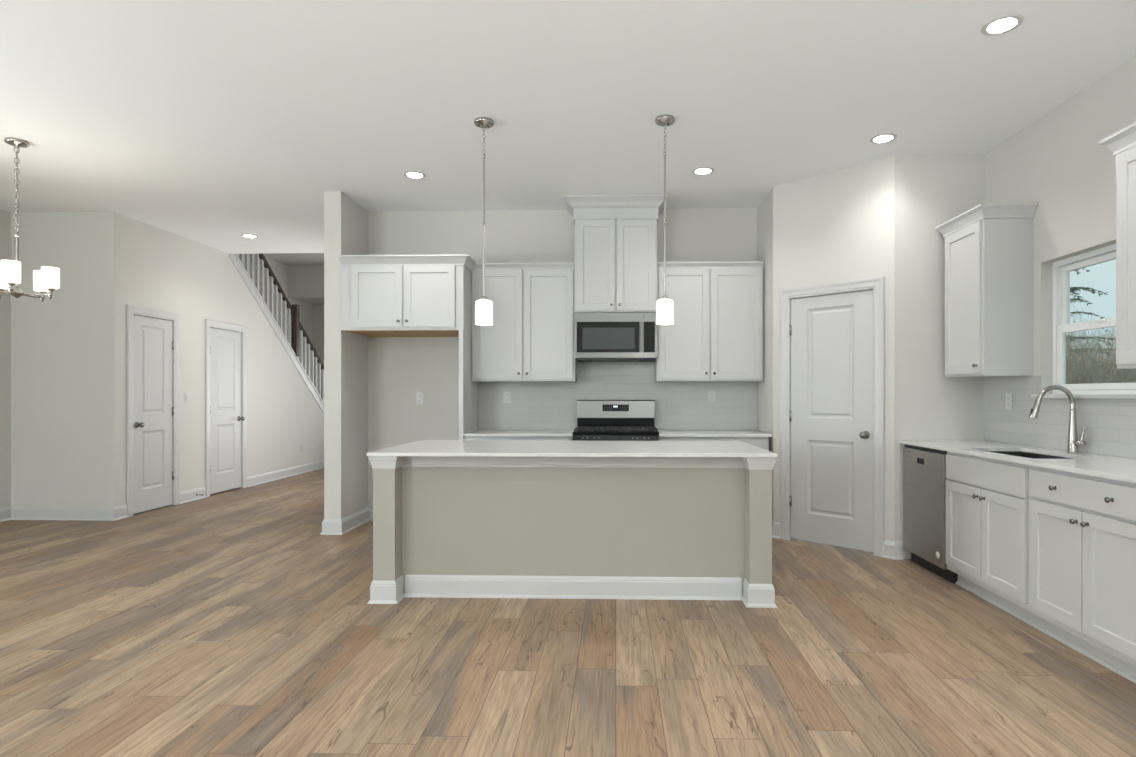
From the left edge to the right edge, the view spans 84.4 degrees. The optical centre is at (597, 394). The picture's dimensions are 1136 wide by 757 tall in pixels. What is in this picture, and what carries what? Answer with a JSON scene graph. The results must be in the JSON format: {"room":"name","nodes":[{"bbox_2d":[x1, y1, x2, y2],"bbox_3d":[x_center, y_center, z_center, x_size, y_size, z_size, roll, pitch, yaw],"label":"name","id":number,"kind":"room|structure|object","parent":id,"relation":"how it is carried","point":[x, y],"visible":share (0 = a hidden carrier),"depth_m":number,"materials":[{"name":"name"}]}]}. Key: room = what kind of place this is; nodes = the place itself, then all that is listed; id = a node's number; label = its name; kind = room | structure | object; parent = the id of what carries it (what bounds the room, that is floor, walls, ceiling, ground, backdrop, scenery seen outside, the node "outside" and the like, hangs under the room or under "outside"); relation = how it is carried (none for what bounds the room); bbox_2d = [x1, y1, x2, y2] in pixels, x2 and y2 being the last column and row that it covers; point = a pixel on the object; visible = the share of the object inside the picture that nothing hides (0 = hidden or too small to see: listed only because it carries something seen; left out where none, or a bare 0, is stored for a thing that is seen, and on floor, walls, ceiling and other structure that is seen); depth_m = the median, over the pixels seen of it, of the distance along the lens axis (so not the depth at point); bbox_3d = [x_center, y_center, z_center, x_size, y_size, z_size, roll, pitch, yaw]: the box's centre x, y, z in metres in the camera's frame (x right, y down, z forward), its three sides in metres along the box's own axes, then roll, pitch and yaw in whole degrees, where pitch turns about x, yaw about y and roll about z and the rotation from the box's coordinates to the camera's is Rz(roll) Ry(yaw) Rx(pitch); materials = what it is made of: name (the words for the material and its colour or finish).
{"room":"kitchen","nodes":[
{"label":"kitchen","id":0,"kind":"room"},
{"bbox_2d":[11,212,122,506],"bbox_3d":[-5.413,-0.291,6.383,1.072,3.108,0.120,0,0,2],"label":"wall","id":1,"kind":"structure","parent":0,"point":[67,348],"depth_m":6.33,"materials":[{"name":"beige paint"}]},
{"bbox_2d":[0,210,311,507],"bbox_3d":[-6.065,-1.537,4.777,0.200,5.600,15.800,0,0,2],"label":"wall","id":2,"kind":"structure","parent":0,"point":[5,217],"depth_m":6.31,"materials":[{"name":"beige paint"}]},
{"bbox_2d":[0,504,128,521],"bbox_3d":[-5.535,1.194,1.695,1.098,0.137,9.570,0,0,2],"label":"baseboard","id":3,"kind":"structure","parent":2,"relation":"attached to","point":[95,513],"depth_m":6.31,"materials":[{"name":"white paint"}]},
{"bbox_2d":[123,215,323,503],"bbox_3d":[-4.850,-0.291,9.236,0.110,3.108,5.615,0,0,2],"label":"wall","id":4,"kind":"structure","parent":0,"point":[163,270],"depth_m":7.69,"materials":[{"name":"beige paint"}]},
{"bbox_2d":[126,305,179,516],"bbox_3d":[-4.885,0.164,6.851,0.178,2.197,0.769,0,0,2],"label":"door","id":5,"kind":"structure","parent":4,"relation":"in","point":[152,335],"depth_m":6.84,"materials":[{"name":"white paint"}]},
{"bbox_2d":[185,393,188,402],"bbox_3d":[-4.843,0.035,7.378,0.010,0.116,0.072,0,0,2],"label":"light switch","id":6,"kind":"object","parent":4,"relation":"attached to","point":[186,394],"visible":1,"depth_m":7.37,"materials":[{"name":"white plastic"}]},
{"bbox_2d":[180,486,206,503],"bbox_3d":[-4.832,1.194,7.466,0.026,0.137,0.457,0,0,2],"label":"baseboard","id":7,"kind":"structure","parent":4,"relation":"attached to","point":[186,496],"depth_m":7.46,"materials":[{"name":"white paint"}]},
{"bbox_2d":[205,319,246,496],"bbox_3d":[-4.848,0.164,8.127,0.178,2.197,0.849,0,0,2],"label":"door","id":8,"kind":"structure","parent":4,"relation":"in","point":[225,343],"depth_m":8.12,"materials":[{"name":"white paint"}]},
{"bbox_2d":[247,460,323,486],"bbox_3d":[-4.751,1.194,10.275,0.026,0.137,3.433,0,0,2],"label":"baseboard","id":9,"kind":"structure","parent":4,"relation":"attached to","point":[262,478],"depth_m":9.48,"materials":[{"name":"white paint"}]},
{"bbox_2d":[263,253,323,303],"bbox_3d":[-4.069,-3.077,11.572,3.800,2.520,1.900,0,0,2],"label":"wall","id":10,"kind":"structure","parent":0,"point":[305,270],"depth_m":11.64,"materials":[{"name":"beige paint"}]},
{"bbox_2d":[312,304,323,391],"bbox_3d":[-4.111,-0.277,12.599,3.655,3.080,0.150,0,0,2],"label":"wall","id":11,"kind":"structure","parent":0,"point":[317,309],"depth_m":12.57,"materials":[{"name":"beige paint"}]},
{"bbox_2d":[324,191,367,518],"bbox_3d":[-2.306,-1.537,9.120,0.155,5.600,6.900,0,0,2],"label":"wall","id":12,"kind":"structure","parent":0,"point":[345,220],"depth_m":5.70,"materials":[{"name":"beige paint"}]},
{"bbox_2d":[320,507,372,534],"bbox_3d":[-1.860,1.194,6.493,1.252,0.137,1.727,0,0,2],"label":"baseboard","id":13,"kind":"structure","parent":12,"relation":"attached to","point":[342,526],"depth_m":5.76,"materials":[{"name":"white paint"}]},
{"bbox_2d":[368,208,756,506],"bbox_3d":[-0.365,-0.291,6.293,3.887,3.108,0.120,0,0,2],"label":"wall","id":14,"kind":"structure","parent":0,"point":[399,368],"depth_m":6.26,"materials":[{"name":"beige paint"}]},
{"bbox_2d":[339,254,475,336],"bbox_3d":[-1.732,-0.917,5.927,1.165,0.676,0.670,0,0,2],"label":"upper cabinet","id":15,"kind":"object","parent":14,"relation":"attached to","point":[417,295],"visible":0.97,"depth_m":5.63,"materials":[{"name":"white paint"}]},
{"bbox_2d":[416,393,422,403],"bbox_3d":[-1.785,0.038,6.269,0.072,0.116,0.008,0,0,2],"label":"power outlet","id":16,"kind":"object","parent":14,"relation":"attached to","point":[419,396],"visible":1,"depth_m":6.27,"materials":[{"name":"white plastic"}]},
{"bbox_2d":[472,262,576,381],"bbox_3d":[-0.703,-0.689,6.063,0.984,1.117,0.356,0,0,2],"label":"upper cabinet","id":17,"kind":"object","parent":14,"relation":"attached to","point":[530,337],"visible":0.96,"depth_m":5.92,"materials":[{"name":"white paint"}]},
{"bbox_2d":[564,194,667,312],"bbox_3d":[0.172,-1.307,5.979,0.948,1.074,0.474,0,0,2],"label":"upper cabinet","id":18,"kind":"object","parent":14,"relation":"attached to","point":[616,234],"visible":0.94,"depth_m":5.82,"materials":[{"name":"white paint"}]},
{"bbox_2d":[575,313,656,361],"bbox_3d":[0.172,-0.540,5.981,0.761,0.446,0.453,0,0,2],"label":"microwave","id":19,"kind":"object","parent":18,"relation":"attached to","point":[599,337],"visible":0.96,"depth_m":5.80,"materials":[{"name":"silver metal"}]},
{"bbox_2d":[479,362,756,429],"bbox_3d":[0.192,0.010,6.212,2.767,0.675,0.008,0,0,2],"label":"tile backsplash","id":20,"kind":"structure","parent":14,"relation":"attached to","point":[533,405],"depth_m":6.21,"materials":[{"name":"white tile"}]},
{"bbox_2d":[503,392,510,402],"bbox_3d":[-0.906,0.025,6.235,0.072,0.116,0.008,0,0,2],"label":"power outlet","id":21,"kind":"object","parent":20,"relation":"attached to","point":[506,395],"visible":1,"depth_m":6.23,"materials":[{"name":"white plastic"}]},
{"bbox_2d":[708,391,714,401],"bbox_3d":[1.123,0.015,6.177,0.072,0.116,0.008,0,0,2],"label":"power outlet","id":22,"kind":"object","parent":20,"relation":"attached to","point":[711,394],"visible":1,"depth_m":6.17,"materials":[{"name":"white plastic"}]},
{"bbox_2d":[655,261,763,381],"bbox_3d":[1.059,-0.689,6.012,1.000,1.117,0.356,0,0,2],"label":"upper cabinet","id":23,"kind":"object","parent":14,"relation":"attached to","point":[716,333],"visible":0.95,"depth_m":5.87,"materials":[{"name":"white paint"}]},
{"bbox_2d":[0,468,1135,756],"bbox_3d":[-1.516,1.323,4.671,9.500,0.120,16.150,0,0,2],"label":"floor","id":24,"kind":"structure","parent":0,"point":[224,623],"depth_m":2.97,"materials":[{"name":"brown wood"}]},
{"bbox_2d":[229,253,323,413],"bbox_3d":[-5.272,-0.686,9.856,1.083,3.940,4.360,0,0,2],"label":"staircase","id":25,"kind":"structure","parent":24,"relation":"on","point":[291,345],"depth_m":9.59,"materials":[{"name":"white wood"}]},
{"bbox_2d":[459,330,478,439],"bbox_3d":[-1.222,0.339,5.941,0.041,1.847,0.630,0,0,2],"label":"panel","id":26,"kind":"object","parent":24,"relation":"on","point":[468,389],"visible":0.36,"depth_m":5.75,"materials":[{"name":"white paint"}]},
{"bbox_2d":[464,436,572,440],"bbox_3d":[-0.710,0.818,5.913,0.983,0.890,0.655,0,0,2],"label":"base cabinet","id":27,"kind":"object","parent":24,"relation":"on","point":[546,438],"visible":0.07,"depth_m":5.63,"materials":[{"name":"white paint"}]},
{"bbox_2d":[463,430,573,435],"bbox_3d":[-0.708,0.360,5.917,0.985,0.022,0.648,0,0,2],"label":"countertop","id":28,"kind":"structure","parent":27,"relation":"on","point":[477,432],"depth_m":5.65,"materials":[{"name":"white stone"}]},
{"bbox_2d":[368,456,776,607],"bbox_3d":[-0.149,0.817,4.259,2.457,0.892,1.029,0,0,2],"label":"kitchen island","id":29,"kind":"object","parent":24,"relation":"on","point":[647,528],"visible":0.98,"depth_m":3.89,"materials":[{"name":"beige paint"}]},
{"bbox_2d":[367,440,776,456],"bbox_3d":[-0.151,0.359,4.256,2.458,0.021,1.040,0,0,2],"label":"island countertop","id":30,"kind":"structure","parent":29,"relation":"on","point":[489,448],"depth_m":4.07,"materials":[{"name":"white stone"}]},
{"bbox_2d":[573,400,658,440],"bbox_3d":[0.168,0.656,5.837,0.766,1.214,0.721,0,0,2],"label":"gas range","id":31,"kind":"object","parent":24,"relation":"on","point":[597,420],"visible":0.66,"depth_m":6.11,"materials":[{"name":"silver metal"}]},
{"bbox_2d":[573,430,658,434],"bbox_3d":[0.168,0.343,5.817,0.766,0.029,0.572,0,0,2],"label":"cooktop","id":32,"kind":"object","parent":31,"relation":"in","point":[576,432],"depth_m":5.54,"materials":[{"name":"black metal"}]},
{"bbox_2d":[659,437,768,450],"bbox_3d":[1.045,0.818,5.863,0.975,0.890,0.655,0,0,2],"label":"base cabinet","id":33,"kind":"object","parent":24,"relation":"on","point":[762,442],"visible":0.09,"depth_m":5.57,"materials":[{"name":"white paint"}]},
{"bbox_2d":[658,430,771,436],"bbox_3d":[1.052,0.360,5.866,0.994,0.022,0.648,0,0,2],"label":"countertop","id":34,"kind":"structure","parent":33,"relation":"on","point":[662,433],"depth_m":5.65,"materials":[{"name":"white stone"}]},
{"bbox_2d":[904,444,957,583],"bbox_3d":[2.627,0.819,4.476,0.602,0.888,0.593,0,0,2],"label":"dishwasher","id":35,"kind":"object","parent":24,"relation":"on","point":[925,478],"visible":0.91,"depth_m":4.45,"materials":[{"name":"silver metal"}]},
{"bbox_2d":[946,451,1043,630],"bbox_3d":[2.605,0.818,3.754,0.656,0.890,0.845,0,0,2],"label":"base cabinet","id":36,"kind":"object","parent":24,"relation":"on","point":[988,500],"visible":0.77,"depth_m":3.68,"materials":[{"name":"white paint"}]},
{"bbox_2d":[1030,465,1135,683],"bbox_3d":[2.582,0.818,2.938,0.656,0.890,0.785,0,0,2],"label":"base cabinet","id":37,"kind":"object","parent":24,"relation":"on","point":[1083,527],"visible":0.98,"depth_m":2.93,"materials":[{"name":"white paint"}]},
{"bbox_3d":[2.559,0.818,2.165,0.656,0.890,0.760,0,0,2],"label":"base cabinet","id":38,"kind":"object","parent":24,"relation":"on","visible":0},
{"bbox_2d":[899,440,1135,482],"bbox_3d":[2.599,0.360,3.291,0.643,0.022,3.028,0,0,2],"label":"countertop","id":39,"kind":"structure","parent":38,"relation":"on","point":[1104,466],"depth_m":3.51,"materials":[{"name":"white stone"}]},
{"bbox_2d":[987,451,1072,458],"bbox_3d":[2.584,0.468,3.767,0.394,0.194,0.714,0,0,2],"label":"sink","id":40,"kind":"object","parent":39,"relation":"in","point":[1014,453],"visible":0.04,"depth_m":4.04,"materials":[{"name":"silver metal"}]},
{"bbox_2d":[1029,385,1085,452],"bbox_3d":[2.758,0.144,3.753,0.286,0.409,0.122,0,0,2],"label":"faucet","id":41,"kind":"object","parent":39,"relation":"on","point":[1073,442],"visible":1,"depth_m":3.77,"materials":[{"name":"silver metal"}]},
{"bbox_2d":[0,0,1135,253],"bbox_3d":[-1.569,-1.986,2.821,9.500,0.280,12.450,0,0,2],"label":"ceiling","id":42,"kind":"structure","parent":0,"point":[211,123],"depth_m":3.87,"materials":[{"name":"white paint"}]},
{"bbox_2d":[0,137,59,301],"bbox_3d":[-4.220,-1.274,4.563,0.490,1.142,0.471,0,0,2],"label":"chandelier","id":43,"kind":"object","parent":42,"relation":"hanging from","point":[46,280],"visible":1,"depth_m":4.54,"materials":[{"name":"white glass"}]},
{"bbox_2d":[241,234,257,237],"bbox_3d":[-4.040,-1.843,7.263,0.180,0.006,0.180,0,0,2],"label":"recessed light","id":44,"kind":"object","parent":42,"relation":"in","point":[243,235],"visible":1,"depth_m":7.26,"materials":[{"name":"white plastic"}]},
{"bbox_2d":[404,171,425,178],"bbox_3d":[-1.534,-1.843,5.248,0.180,0.006,0.180,0,0,2],"label":"recessed light","id":45,"kind":"object","parent":42,"relation":"in","point":[410,174],"visible":1,"depth_m":5.25,"materials":[{"name":"white plastic"}]},
{"bbox_2d":[474,117,493,324],"bbox_3d":[-0.767,-1.160,4.214,0.132,1.369,0.132,0,0,2],"label":"pendant light","id":46,"kind":"object","parent":42,"relation":"hanging from","point":[483,307],"visible":1,"depth_m":4.19,"materials":[{"name":"white glass"}]},
{"bbox_2d":[655,115,674,324],"bbox_3d":[0.449,-1.160,4.179,0.132,1.369,0.132,0,0,2],"label":"pendant light","id":47,"kind":"object","parent":42,"relation":"hanging from","point":[664,306],"visible":1,"depth_m":4.16,"materials":[{"name":"white glass"}]},
{"bbox_2d":[692,167,713,174],"bbox_3d":[0.868,-1.843,5.155,0.180,0.006,0.180,0,0,2],"label":"recessed light","id":48,"kind":"object","parent":42,"relation":"in","point":[702,170],"visible":1,"depth_m":5.15,"materials":[{"name":"white plastic"}]},
{"bbox_2d":[869,133,896,143],"bbox_3d":[2.054,-1.843,4.502,0.180,0.006,0.180,0,0,2],"label":"recessed light","id":49,"kind":"object","parent":42,"relation":"in","point":[888,137],"visible":1,"depth_m":4.49,"materials":[{"name":"white plastic"}]},
{"bbox_2d":[981,14,1023,35],"bbox_3d":[2.017,-1.843,3.120,0.180,0.006,0.180,0,0,2],"label":"recessed light","id":50,"kind":"object","parent":42,"relation":"in","point":[1006,23],"visible":1,"depth_m":3.11,"materials":[{"name":"white plastic"}]},
{"bbox_2d":[757,188,772,534],"bbox_3d":[1.617,-0.291,5.865,0.100,3.108,0.620,0,0,2],"label":"wall","id":51,"kind":"structure","parent":0,"point":[765,209],"depth_m":5.76,"materials":[{"name":"beige paint"}]},
{"bbox_2d":[773,155,894,540],"bbox_3d":[1.960,-0.291,5.220,0.110,3.108,1.032,0,0,-45],"label":"wall","id":52,"kind":"structure","parent":0,"point":[838,225],"depth_m":5.14,"materials":[{"name":"beige paint"}]},
{"bbox_2d":[772,522,779,538],"bbox_3d":[1.574,1.194,5.510,0.026,0.137,0.076,0,0,-45],"label":"baseboard","id":53,"kind":"structure","parent":52,"relation":"attached to","point":[776,526],"depth_m":5.51,"materials":[{"name":"white paint"}]},
{"bbox_2d":[780,276,884,556],"bbox_3d":[1.937,0.171,5.195,0.178,2.184,0.881,0,0,-45],"label":"door","id":54,"kind":"structure","parent":52,"relation":"in","point":[832,335],"depth_m":5.16,"materials":[{"name":"white paint"}]},
{"bbox_2d":[883,540,902,559],"bbox_3d":[2.276,1.194,4.817,0.140,0.137,0.052,0,0,27],"label":"baseboard","id":55,"kind":"structure","parent":52,"relation":"attached to","point":[893,550],"depth_m":4.81,"materials":[{"name":"white paint"}]},
{"bbox_2d":[895,154,983,558],"bbox_3d":[2.688,-0.291,4.864,0.798,3.108,0.120,0,0,2],"label":"wall","id":56,"kind":"structure","parent":0,"point":[931,190],"depth_m":4.81,"materials":[{"name":"beige paint"}]},
{"bbox_2d":[984,56,1135,458],"bbox_3d":[2.917,-0.291,0.706,0.140,3.108,8.179,0,0,2],"label":"wall","id":57,"kind":"structure","parent":0,"point":[1057,162],"depth_m":3.96,"materials":[{"name":"beige paint"}]},
{"bbox_2d":[935,203,1037,377],"bbox_3d":[2.766,-0.707,4.485,0.379,1.153,0.598,0,0,2],"label":"upper cabinet","id":58,"kind":"object","parent":57,"relation":"attached to","point":[989,258],"visible":1,"depth_m":4.24,"materials":[{"name":"white paint"}]},
{"bbox_2d":[983,375,1135,458],"bbox_3d":[2.916,0.109,3.281,0.010,0.477,3.028,0,0,2],"label":"tile backsplash","id":59,"kind":"structure","parent":57,"relation":"attached to","point":[1109,425],"depth_m":4.05,"materials":[{"name":"white tile"}]},
{"bbox_2d":[1006,393,1012,409],"bbox_3d":[2.943,0.048,4.477,0.008,0.116,0.072,0,0,2],"label":"power outlet","id":60,"kind":"object","parent":59,"relation":"attached to","point":[1009,396],"visible":1,"depth_m":4.47,"materials":[{"name":"white plastic"}]},
{"bbox_2d":[1031,244,1135,398],"bbox_3d":[2.990,-0.429,3.744,0.170,0.900,0.936,0,0,2],"label":"window","id":61,"kind":"structure","parent":57,"relation":"in","point":[1062,268],"depth_m":4.01,"materials":[{"name":"white plastic"}]},
{"bbox_2d":[1099,122,1135,368],"bbox_3d":[2.715,-0.707,2.721,0.379,1.153,0.880,0,0,2],"label":"upper cabinet","id":62,"kind":"object","parent":57,"relation":"attached to","point":[1122,143],"visible":1,"depth_m":3.04,"materials":[{"name":"white paint"}]},
{"label":"outside","id":63,"kind":"structure","parent":0,"visible":0},
{"bbox_3d":[32.163,1.513,19.082,56.800,0.100,80.000,0,0,2],"label":"ground","id":64,"kind":"structure","parent":63,"visible":0},
{"bbox_2d":[1066,268,1115,373],"bbox_3d":[18.971,-2.236,25.768,5.788,7.403,6.873,0,0,44],"label":"conifer tree","id":65,"kind":"object","parent":64,"relation":"on","point":[1074,289],"visible":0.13,"depth_m":24.96,"materials":[{"name":"green plant"}]},
{"bbox_2d":[1066,327,1132,381],"bbox_3d":[24.684,-1.840,30.748,11.585,6.634,11.426,0,0,34],"label":"bare shrub","id":66,"kind":"object","parent":64,"relation":"on","point":[1108,327],"visible":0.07,"depth_m":30.78,"materials":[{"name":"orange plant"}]},
{"bbox_2d":[1066,314,1133,383],"bbox_3d":[16.082,-0.710,19.560,5.928,4.373,5.299,0,0,-30],"label":"bare shrub","id":67,"kind":"object","parent":64,"relation":"on","point":[1107,334],"visible":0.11,"depth_m":20.34,"materials":[{"name":"brown plant"}]},
{"bbox_2d":[1066,303,1135,389],"bbox_3d":[8.645,-0.148,12.076,4.148,3.249,4.280,0,0,2],"label":"bare shrub","id":68,"kind":"object","parent":64,"relation":"on","point":[1068,375],"visible":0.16,"depth_m":11.19,"materials":[{"name":"brown plant"}]},
{"bbox_2d":[1066,330,1135,389],"bbox_3d":[12.241,-0.272,14.463,6.371,3.499,5.584,0,0,34],"label":"bare shrub","id":69,"kind":"object","parent":64,"relation":"on","point":[1099,353],"visible":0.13,"depth_m":14.45,"materials":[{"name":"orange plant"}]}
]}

